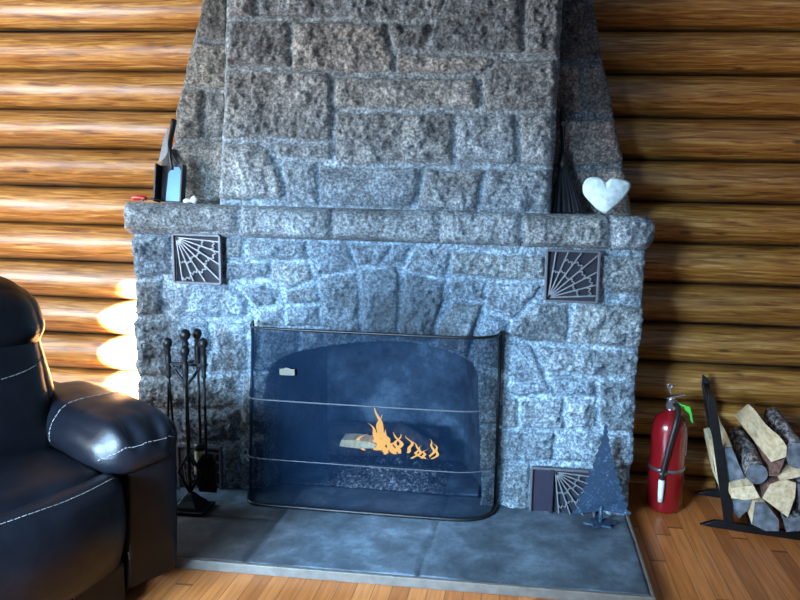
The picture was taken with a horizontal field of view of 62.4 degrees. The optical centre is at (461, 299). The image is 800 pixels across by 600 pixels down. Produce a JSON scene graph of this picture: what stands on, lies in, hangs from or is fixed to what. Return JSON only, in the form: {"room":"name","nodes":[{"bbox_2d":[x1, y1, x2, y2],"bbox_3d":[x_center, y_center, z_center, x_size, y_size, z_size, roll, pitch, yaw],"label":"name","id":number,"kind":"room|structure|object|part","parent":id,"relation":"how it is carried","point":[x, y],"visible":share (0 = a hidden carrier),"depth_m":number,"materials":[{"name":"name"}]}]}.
{"room":"cabin living room","nodes":[
{"label":"cabin living room","id":0,"kind":"room"},
{"bbox_2d":[0,0,799,487],"bbox_3d":[-0.464,-0.543,2.959,6.000,2.721,0.096,2,8,6],"label":"wall","id":1,"kind":"structure","parent":0,"point":[77,109],"depth_m":2.90,"materials":[{"name":"brown wood"}]},
{"bbox_2d":[0,31,799,438],"bbox_3d":[-0.450,-0.523,3.107,6.000,2.800,0.060,2,8,6],"label":"trim","id":2,"kind":"structure","parent":1,"relation":"attached to","point":[0,31],"depth_m":3.10,"materials":[{"name":"brown wood"}]},
{"bbox_2d":[125,482,799,599],"bbox_3d":[-0.743,1.162,0.783,6.000,0.100,5.200,2,8,6],"label":"floor","id":3,"kind":"structure","parent":0,"point":[684,559],"depth_m":2.22,"materials":[{"name":"brown wood"}]},
{"bbox_2d":[0,276,176,599],"bbox_3d":[-1.443,0.436,1.853,0.963,0.982,1.035,7,10,32],"label":"recliner chair","id":4,"kind":"object","parent":3,"relation":"on","point":[88,470],"visible":1,"depth_m":1.93,"materials":[{"name":"black leather"}]},
{"bbox_3d":[-1.508,0.309,1.878,0.365,0.510,0.634,7,10,32],"label":"backrest","id":5,"kind":"part","parent":4,"relation":"part of","materials":[{"name":"black leather"}]},
{"bbox_3d":[-1.412,0.555,1.846,0.730,0.245,0.589,7,10,32],"label":"seat","id":6,"kind":"part","parent":4,"relation":"part of","materials":[{"name":"black leather"}]},
{"bbox_3d":[-1.184,0.879,1.738,0.051,0.151,0.590,7,10,32],"label":"kick panel","id":7,"kind":"part","parent":4,"relation":"part of","materials":[{"name":"black leather"}]},
{"bbox_3d":[-1.186,0.401,2.124,0.624,0.209,0.292,7,10,32],"label":"armrest","id":8,"kind":"part","parent":4,"relation":"part of","materials":[{"name":"black leather"}]},
{"bbox_3d":[-1.290,0.591,2.242,0.834,0.510,0.205,7,10,32],"label":"arm panel","id":9,"kind":"part","parent":4,"relation":"part of","materials":[{"name":"black leather"}]},
{"bbox_2d":[124,0,655,599],"bbox_3d":[-0.315,-0.441,2.491,2.082,2.622,1.050,2,8,6],"label":"stone fireplace","id":10,"kind":"object","parent":3,"relation":"on","point":[381,166],"depth_m":2.53,"materials":[{"name":"stone"}]},
{"bbox_2d":[131,195,160,201],"bbox_3d":[-1.274,-0.409,2.645,0.116,0.026,0.023,2,8,6],"label":"gas lighter","id":11,"kind":"object","parent":10,"relation":"on","point":[140,198],"visible":1,"depth_m":2.64,"materials":[{"name":"red plastic"}]},
{"bbox_2d":[153,119,186,202],"bbox_3d":[-1.184,-0.568,2.675,0.112,0.341,0.101,2,8,6],"label":"dustpan","id":12,"kind":"object","parent":10,"relation":"on","point":[170,176],"visible":1,"depth_m":2.68,"materials":[{"name":"black plastic"}]},
{"bbox_3d":[-1.185,-0.510,2.692,0.104,0.215,0.040,2,8,6],"label":"plate","id":13,"kind":"part","parent":12,"relation":"part of","materials":[{"name":"metal"}]},
{"bbox_3d":[-1.171,-0.636,2.686,0.057,0.208,0.058,2,8,6],"label":"handle","id":14,"kind":"part","parent":12,"relation":"part of","materials":[{"name":"black rubber"}]},
{"bbox_2d":[183,198,191,202],"bbox_3d":[-1.099,-0.398,2.633,0.040,0.021,0.026,2,8,6],"label":"pebble","id":15,"kind":"object","parent":10,"relation":"on","point":[187,200],"visible":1,"depth_m":2.62,"materials":[{"name":"white stone"}]},
{"bbox_2d":[164,329,214,515],"bbox_3d":[-1.047,0.461,2.508,0.173,0.713,0.134,2,8,6],"label":"stand","id":16,"kind":"object","parent":10,"relation":"on","point":[192,504],"visible":0.86,"depth_m":2.52,"materials":[{"name":"black metal"}]},
{"bbox_2d":[162,337,173,421],"bbox_3d":[-1.115,0.401,2.507,0.036,0.526,0.036,2,8,6],"label":"tongs","id":17,"kind":"object","parent":16,"relation":"hanging from","point":[167,342],"visible":0.68,"depth_m":2.48,"materials":[{"name":"black metal"}]},
{"bbox_3d":[-1.111,0.219,2.481,0.036,0.158,0.036,2,8,6],"label":"handle","id":18,"kind":"part","parent":17,"relation":"part of","materials":[{"name":"black metal"}]},
{"bbox_3d":[-1.073,0.281,2.486,0.068,0.086,0.012,2,8,6],"label":"fork arm","id":19,"kind":"part","parent":16,"relation":"part of","materials":[{"name":"black metal"}]},
{"bbox_3d":[-1.046,0.430,2.504,0.042,0.651,0.042,2,8,6],"label":"post","id":20,"kind":"part","parent":16,"relation":"part of","materials":[{"name":"black metal"}]},
{"bbox_2d":[179,345,196,483],"bbox_3d":[-1.023,0.432,2.447,0.045,0.535,0.036,8,10,38],"label":"poker","id":21,"kind":"object","parent":16,"relation":"hanging from","point":[184,350],"visible":1,"depth_m":2.43,"materials":[{"name":"black metal"}]},
{"bbox_3d":[-1.022,0.245,2.423,0.036,0.158,0.036,2,8,6],"label":"handle","id":22,"kind":"part","parent":21,"relation":"part of","materials":[{"name":"black metal"}]},
{"bbox_3d":[-1.013,0.284,2.480,0.068,0.086,0.012,2,8,6],"label":"fork arm","id":23,"kind":"part","parent":16,"relation":"part of","materials":[{"name":"black metal"}]},
{"bbox_2d":[192,328,204,474],"bbox_3d":[-1.021,0.395,2.549,0.052,0.580,0.051,2,8,6],"label":"brush","id":24,"kind":"object","parent":16,"relation":"hanging from","point":[199,447],"visible":0.71,"depth_m":2.54,"materials":[{"name":"black metal"}]},
{"bbox_3d":[-1.015,0.186,2.520,0.036,0.158,0.036,2,8,6],"label":"handle","id":25,"kind":"part","parent":24,"relation":"part of","materials":[{"name":"black metal"}]},
{"bbox_2d":[197,338,216,492],"bbox_3d":[-0.977,0.444,2.499,0.084,0.610,0.036,2,8,6],"label":"shovel","id":26,"kind":"object","parent":16,"relation":"hanging from","point":[207,482],"visible":1,"depth_m":2.53,"materials":[{"name":"black metal"}]},
{"bbox_3d":[-0.971,0.220,2.467,0.036,0.158,0.036,2,8,6],"label":"handle","id":27,"kind":"part","parent":26,"relation":"part of","materials":[{"name":"black metal"}]},
{"bbox_2d":[190,195,197,203],"bbox_3d":[-1.072,-0.401,2.630,0.027,0.035,0.024,5,9,25],"label":"pebble","id":28,"kind":"object","parent":10,"relation":"on","point":[194,199],"visible":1,"depth_m":2.62,"materials":[{"name":"white stone"}]},
{"bbox_2d":[171,233,222,284],"bbox_3d":[-1.058,-0.164,2.632,0.204,0.202,0.027,2,8,6],"label":"air vent","id":29,"kind":"object","parent":10,"relation":"attached to","point":[198,257],"visible":1,"depth_m":2.63,"materials":[{"name":"grey metal"}]},
{"bbox_2d":[177,444,223,489],"bbox_3d":[-1.097,0.705,2.757,0.195,0.196,0.027,2,8,6],"label":"air vent","id":30,"kind":"object","parent":10,"relation":"attached to","point":[217,452],"visible":0.38,"depth_m":2.75,"materials":[{"name":"grey metal"}]},
{"bbox_2d":[337,440,404,455],"bbox_3d":[-0.415,0.652,2.916,0.323,0.090,0.092,2,8,0],"label":"log","id":31,"kind":"object","parent":10,"relation":"on","point":[354,451],"visible":0.24,"depth_m":2.88,"materials":[{"name":"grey wood"}]},
{"bbox_2d":[345,433,376,447],"bbox_3d":[-0.447,0.618,2.874,0.166,0.045,0.070,2,8,6],"label":"log","id":32,"kind":"object","parent":31,"relation":"on","point":[366,441],"visible":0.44,"depth_m":2.84,"materials":[{"name":"brown wood"}]},
{"bbox_2d":[356,434,438,458],"bbox_3d":[-0.278,0.568,2.810,0.363,0.217,0.064,3,8,13],"label":"flames","id":33,"kind":"object","parent":31,"relation":"on","point":[380,443],"visible":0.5,"depth_m":2.81},
{"bbox_2d":[246,320,502,521],"bbox_3d":[-0.374,0.468,2.576,1.040,0.724,0.176,2,8,6],"label":"fireplace screen","id":34,"kind":"object","parent":10,"relation":"on","point":[401,388],"visible":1,"depth_m":2.51,"materials":[{"name":"black metal"}]},
{"bbox_3d":[-0.383,0.818,2.626,1.040,0.016,0.163,2,8,6],"label":"frame","id":35,"kind":"part","parent":34,"relation":"part of","materials":[{"name":"black metal"}]},
{"bbox_3d":[-0.352,0.115,2.527,1.009,0.011,0.160,2,8,6],"label":"frame","id":36,"kind":"part","parent":34,"relation":"part of","materials":[{"name":"black metal"}]},
{"bbox_2d":[307,456,452,487],"bbox_3d":[-0.335,0.753,2.953,0.640,0.070,0.330,2,8,6],"label":"bed","id":37,"kind":"object","parent":10,"relation":"in","point":[358,477],"visible":0.28,"depth_m":2.89,"materials":[{"name":"grey stone"}]},
{"bbox_3d":[-0.346,0.710,2.928,0.480,0.155,0.276,2,8,6],"label":"fire grate","id":38,"kind":"part","parent":10,"relation":"part of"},
{"bbox_3d":[-0.354,0.717,2.843,0.480,0.012,0.012,2,8,6],"label":"cross rail","id":39,"kind":"part","parent":10,"relation":"part of","materials":[{"name":"black metal"}]},
{"bbox_2d":[358,429,439,448],"bbox_3d":[-0.353,0.619,3.021,0.503,0.122,0.121,2,8,6],"label":"log","id":40,"kind":"object","parent":10,"relation":"on","point":[422,431],"visible":0.05,"depth_m":2.97,"materials":[{"name":"brown wood"}]},
{"bbox_2d":[400,427,440,457],"bbox_3d":[-0.198,0.618,2.902,0.223,0.146,0.080,5,9,24],"label":"log","id":41,"kind":"object","parent":10,"relation":"on","point":[422,441],"visible":0.59,"depth_m":2.87,"materials":[{"name":"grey wood"}]},
{"bbox_3d":[-0.118,0.742,3.005,0.014,0.082,0.014,2,8,6],"label":"leg","id":42,"kind":"part","parent":10,"relation":"part of","materials":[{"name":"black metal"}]},
{"bbox_2d":[529,466,595,516],"bbox_3d":[0.402,0.764,2.611,0.262,0.202,0.027,2,8,6],"label":"air vent","id":43,"kind":"object","parent":10,"relation":"attached to","point":[558,489],"visible":0.72,"depth_m":2.61,"materials":[{"name":"grey metal"}]},
{"bbox_3d":[0.322,0.761,2.615,0.081,0.192,0.019,2,8,6],"label":"sliding panel","id":44,"kind":"part","parent":43,"relation":"part of","materials":[{"name":"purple metal"}]},
{"bbox_2d":[555,471,588,514],"bbox_3d":[0.444,0.769,2.602,0.157,0.178,0.006,2,8,6],"label":"fan grille","id":45,"kind":"object","parent":43,"relation":"attached to","point":[568,484],"depth_m":2.61,"materials":[{"name":"grey metal"}]},
{"bbox_2d":[552,107,581,212],"bbox_3d":[0.419,-0.544,2.552,0.118,0.411,0.110,2,8,6],"label":"broom","id":46,"kind":"object","parent":10,"relation":"on","point":[566,200],"visible":1,"depth_m":2.55,"materials":[{"name":"black plastic"}]},
{"bbox_3d":[0.395,-0.638,2.571,0.022,0.233,0.052,0,8,-11],"label":"handle","id":47,"kind":"part","parent":46,"relation":"part of","materials":[{"name":"black rubber"}]},
{"bbox_2d":[544,249,600,303],"bbox_3d":[0.418,-0.090,2.491,0.206,0.202,0.027,2,8,6],"label":"air vent","id":48,"kind":"object","parent":10,"relation":"attached to","point":[571,276],"visible":1,"depth_m":2.49,"materials":[{"name":"grey metal"}]},
{"bbox_2d":[573,424,630,528],"bbox_3d":[0.538,0.663,2.493,0.224,0.401,0.069,1,8,-2],"label":"tree","id":49,"kind":"object","parent":10,"relation":"on","point":[602,491],"visible":1,"depth_m":2.50,"materials":[{"name":"blue metal"}]},
{"bbox_3d":[0.533,0.820,2.515,0.015,0.068,0.015,4,9,20],"label":"stem","id":50,"kind":"part","parent":49,"relation":"part of","materials":[{"name":"metal"}]},
{"bbox_2d":[582,177,630,213],"bbox_3d":[0.543,-0.393,2.471,0.177,0.137,0.066,2,8,6],"label":"heart","id":51,"kind":"object","parent":10,"relation":"on","point":[604,196],"visible":1,"depth_m":2.44,"materials":[{"name":"white stone"}]},
{"bbox_2d":[646,383,692,513],"bbox_3d":[0.857,0.607,2.716,0.148,0.541,0.165,0,8,-12],"label":"fire extinguisher","id":52,"kind":"object","parent":3,"relation":"on","point":[669,432],"visible":1,"depth_m":2.67,"materials":[{"name":"red paint"}]},
{"bbox_3d":[0.873,0.392,2.677,0.073,0.025,0.020,3,8,13],"label":"lever","id":53,"kind":"part","parent":52,"relation":"part of","materials":[{"name":"metal"}]},
{"bbox_2d":[695,374,799,539],"bbox_3d":[1.241,0.624,2.654,0.524,0.544,0.320,4,8,15],"label":"rack","id":54,"kind":"object","parent":3,"relation":"on","point":[722,491],"visible":0.73,"depth_m":2.56,"materials":[{"name":"black metal"}]},
{"bbox_3d":[1.006,0.383,2.689,0.012,0.012,0.300,4,8,15],"label":"rail","id":55,"kind":"part","parent":54,"relation":"part of","materials":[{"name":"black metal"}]},
{"bbox_3d":[1.096,0.583,2.848,0.137,0.524,0.012,4,8,15],"label":"post","id":56,"kind":"part","parent":54,"relation":"part of","materials":[{"name":"black metal"}]},
{"bbox_2d":[703,427,718,485],"bbox_3d":[1.039,0.650,2.715,0.060,0.174,0.256,3,8,10],"label":"log","id":57,"kind":"object","parent":54,"relation":"in","point":[707,433],"visible":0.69,"depth_m":2.71,"materials":[{"name":"brown wood"}]},
{"bbox_3d":[1.014,0.621,2.561,0.137,0.524,0.012,4,8,15],"label":"post","id":58,"kind":"part","parent":54,"relation":"part of","materials":[{"name":"black metal"}]},
{"bbox_2d":[730,495,751,517],"bbox_3d":[1.131,0.772,2.754,0.091,0.128,0.377,3,8,12],"label":"log","id":59,"kind":"object","parent":54,"relation":"on","point":[739,506],"visible":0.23,"depth_m":2.58,"materials":[{"name":"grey wood"}]},
{"bbox_2d":[723,445,759,499],"bbox_3d":[1.123,0.697,2.687,0.107,0.090,0.379,3,8,12],"label":"log","id":60,"kind":"object","parent":59,"relation":"on","point":[743,489],"visible":0.34,"depth_m":2.52,"materials":[{"name":"brown wood"}]},
{"bbox_2d":[718,416,744,480],"bbox_3d":[1.104,0.626,2.743,0.095,0.201,0.376,3,8,12],"label":"log","id":61,"kind":"object","parent":60,"relation":"on","point":[734,472],"visible":0.53,"depth_m":2.57,"materials":[{"name":"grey wood"}]},
{"bbox_2d":[729,426,767,483],"bbox_3d":[1.157,0.622,2.667,0.079,0.109,0.376,3,8,12],"label":"log","id":62,"kind":"object","parent":60,"relation":"on","point":[751,464],"visible":1,"depth_m":2.58,"materials":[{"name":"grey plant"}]},
{"bbox_2d":[747,484,778,530],"bbox_3d":[1.198,0.788,2.678,0.097,0.142,0.378,3,8,12],"label":"log","id":63,"kind":"object","parent":54,"relation":"on","point":[761,513],"visible":0.38,"depth_m":2.50,"materials":[{"name":"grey wood"}]},
{"bbox_2d":[774,501,799,531],"bbox_3d":[1.297,0.806,2.651,0.096,0.103,0.379,3,8,11],"label":"log","id":64,"kind":"object","parent":54,"relation":"on","point":[791,523],"visible":0.24,"depth_m":2.48,"materials":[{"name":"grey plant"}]},
{"bbox_2d":[757,474,795,516],"bbox_3d":[1.235,0.706,2.656,0.112,0.176,0.378,3,8,12],"label":"log","id":65,"kind":"object","parent":64,"relation":"on","point":[780,494],"visible":0.32,"depth_m":2.48,"materials":[{"name":"beige wood"}]},
{"bbox_2d":[777,449,799,479],"bbox_3d":[1.267,0.612,2.634,0.087,0.093,0.378,3,8,11],"label":"log","id":66,"kind":"object","parent":65,"relation":"on","point":[786,472],"visible":0.15,"depth_m":2.46,"materials":[{"name":"brown wood"}]},
{"bbox_2d":[747,433,784,476],"bbox_3d":[1.218,0.592,2.645,0.051,0.099,0.376,3,8,10],"label":"log","id":67,"kind":"object","parent":66,"relation":"on","point":[773,468],"visible":0.42,"depth_m":2.48,"materials":[{"name":"brown wood"}]},
{"bbox_2d":[734,404,786,461],"bbox_3d":[1.194,0.528,2.644,0.068,0.116,0.391,2,8,4],"label":"log","id":68,"kind":"object","parent":67,"relation":"on","point":[768,441],"visible":1,"depth_m":2.58,"materials":[{"name":"brown wood"}]},
{"bbox_2d":[764,407,799,468],"bbox_3d":[1.287,0.541,2.619,0.081,0.129,0.378,3,8,11],"label":"log","id":69,"kind":"object","parent":66,"relation":"on","point":[773,418],"visible":0.77,"depth_m":2.55,"materials":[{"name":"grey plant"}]},
{"bbox_2d":[793,477,799,511],"bbox_3d":[1.330,0.696,2.627,0.080,0.160,0.378,3,8,11],"label":"log","id":70,"kind":"object","parent":64,"relation":"on","point":[797,480],"visible":0.15,"depth_m":2.48,"materials":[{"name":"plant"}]}
]}

